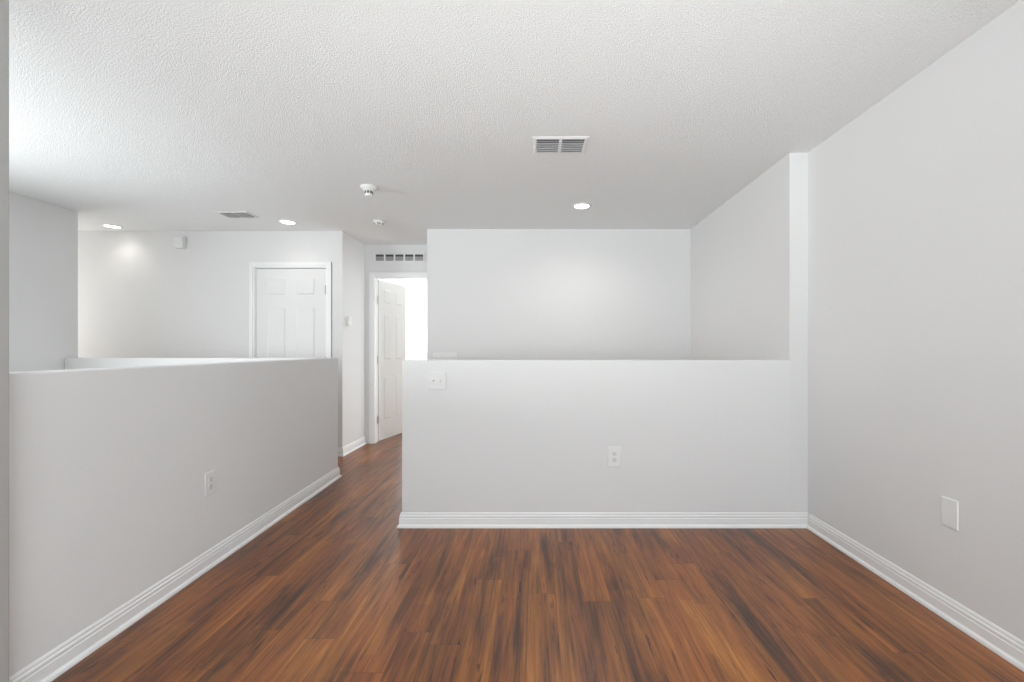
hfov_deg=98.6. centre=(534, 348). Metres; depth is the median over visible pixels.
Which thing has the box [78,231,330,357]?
wall
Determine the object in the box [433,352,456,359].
switch plate
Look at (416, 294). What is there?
wall
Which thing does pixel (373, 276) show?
trim
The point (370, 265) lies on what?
wall
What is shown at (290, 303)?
door
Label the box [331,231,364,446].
wall
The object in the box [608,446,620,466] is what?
wall outlet
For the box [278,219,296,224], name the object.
recessed light
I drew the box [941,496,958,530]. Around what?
blank plate
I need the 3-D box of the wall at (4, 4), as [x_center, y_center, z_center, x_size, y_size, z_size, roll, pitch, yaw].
[-1.720,-0.060,-0.304,0.120,2.450,3.392,0,0,0]
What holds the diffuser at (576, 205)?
attached to the recessed light at (577, 205)
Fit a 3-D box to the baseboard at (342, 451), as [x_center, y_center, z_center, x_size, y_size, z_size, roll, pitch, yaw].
[-2.141,1.117,5.087,0.138,0.095,0.642,0,0,0]
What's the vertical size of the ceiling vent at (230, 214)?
0.015 m
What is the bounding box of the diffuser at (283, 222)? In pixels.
[281,221,294,223]
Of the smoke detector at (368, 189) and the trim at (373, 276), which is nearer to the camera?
the smoke detector at (368, 189)
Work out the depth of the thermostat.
4.88 m
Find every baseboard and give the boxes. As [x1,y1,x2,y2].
[9,467,341,681]
[338,436,365,456]
[397,512,808,527]
[806,514,1023,671]
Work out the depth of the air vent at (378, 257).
5.42 m
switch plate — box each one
[428,372,445,388]
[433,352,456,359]
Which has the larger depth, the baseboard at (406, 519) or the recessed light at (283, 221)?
the recessed light at (283, 221)
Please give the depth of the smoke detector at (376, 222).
4.39 m
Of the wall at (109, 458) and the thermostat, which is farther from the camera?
the thermostat
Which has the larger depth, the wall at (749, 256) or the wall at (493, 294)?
the wall at (493, 294)
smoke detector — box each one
[360,184,376,196]
[373,220,383,225]
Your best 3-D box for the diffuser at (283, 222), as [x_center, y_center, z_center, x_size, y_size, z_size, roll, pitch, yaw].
[-2.500,-1.282,4.450,0.128,0.005,0.128,0,0,0]
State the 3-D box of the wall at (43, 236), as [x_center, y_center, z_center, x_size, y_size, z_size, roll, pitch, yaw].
[-4.350,1.290,1.505,0.120,5.150,5.250,0,0,0]
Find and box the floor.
[52,433,1023,681]
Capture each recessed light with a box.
[101,224,122,228]
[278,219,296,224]
[572,203,590,208]
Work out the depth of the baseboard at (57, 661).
1.96 m
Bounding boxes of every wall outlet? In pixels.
[204,470,214,496]
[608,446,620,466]
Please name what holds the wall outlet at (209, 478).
attached to the wall at (109, 458)
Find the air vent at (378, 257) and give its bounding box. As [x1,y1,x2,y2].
[374,253,424,261]
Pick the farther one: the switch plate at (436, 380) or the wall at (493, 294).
the wall at (493, 294)
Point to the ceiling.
(133, 115)
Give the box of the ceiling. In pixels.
[9,0,1019,283]
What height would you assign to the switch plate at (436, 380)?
0.110 m
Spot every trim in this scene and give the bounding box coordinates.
[249,262,331,357]
[369,272,426,443]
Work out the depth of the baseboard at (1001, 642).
1.97 m
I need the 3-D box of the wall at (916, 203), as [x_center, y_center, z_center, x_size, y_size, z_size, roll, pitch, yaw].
[1.848,-0.060,1.415,0.120,2.450,6.830,0,0,0]
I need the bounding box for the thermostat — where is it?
[346,316,351,325]
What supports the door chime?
attached to the wall at (140, 295)
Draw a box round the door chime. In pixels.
[174,237,186,248]
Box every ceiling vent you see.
[214,211,259,217]
[532,136,589,152]
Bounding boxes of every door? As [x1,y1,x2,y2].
[256,269,325,357]
[377,280,405,440]
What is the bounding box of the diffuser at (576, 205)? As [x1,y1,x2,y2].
[575,204,588,207]
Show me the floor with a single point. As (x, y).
(333, 590)
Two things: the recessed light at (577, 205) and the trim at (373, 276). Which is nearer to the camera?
the recessed light at (577, 205)
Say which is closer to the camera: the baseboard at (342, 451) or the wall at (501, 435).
the wall at (501, 435)
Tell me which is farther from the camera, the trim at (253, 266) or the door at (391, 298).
the door at (391, 298)
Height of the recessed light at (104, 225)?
0.008 m
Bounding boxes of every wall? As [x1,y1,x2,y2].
[0,0,8,681]
[9,192,77,371]
[9,358,337,676]
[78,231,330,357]
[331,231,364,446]
[365,245,426,443]
[398,284,426,359]
[402,360,789,511]
[427,229,690,359]
[691,153,807,511]
[808,0,1023,640]
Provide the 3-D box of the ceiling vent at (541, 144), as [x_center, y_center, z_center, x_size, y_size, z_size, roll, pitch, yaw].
[0.157,-1.275,2.772,0.345,0.020,0.225,0,0,0]
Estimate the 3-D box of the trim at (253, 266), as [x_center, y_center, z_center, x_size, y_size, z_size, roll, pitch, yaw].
[-2.659,0.111,4.842,0.890,2.109,0.136,0,0,0]

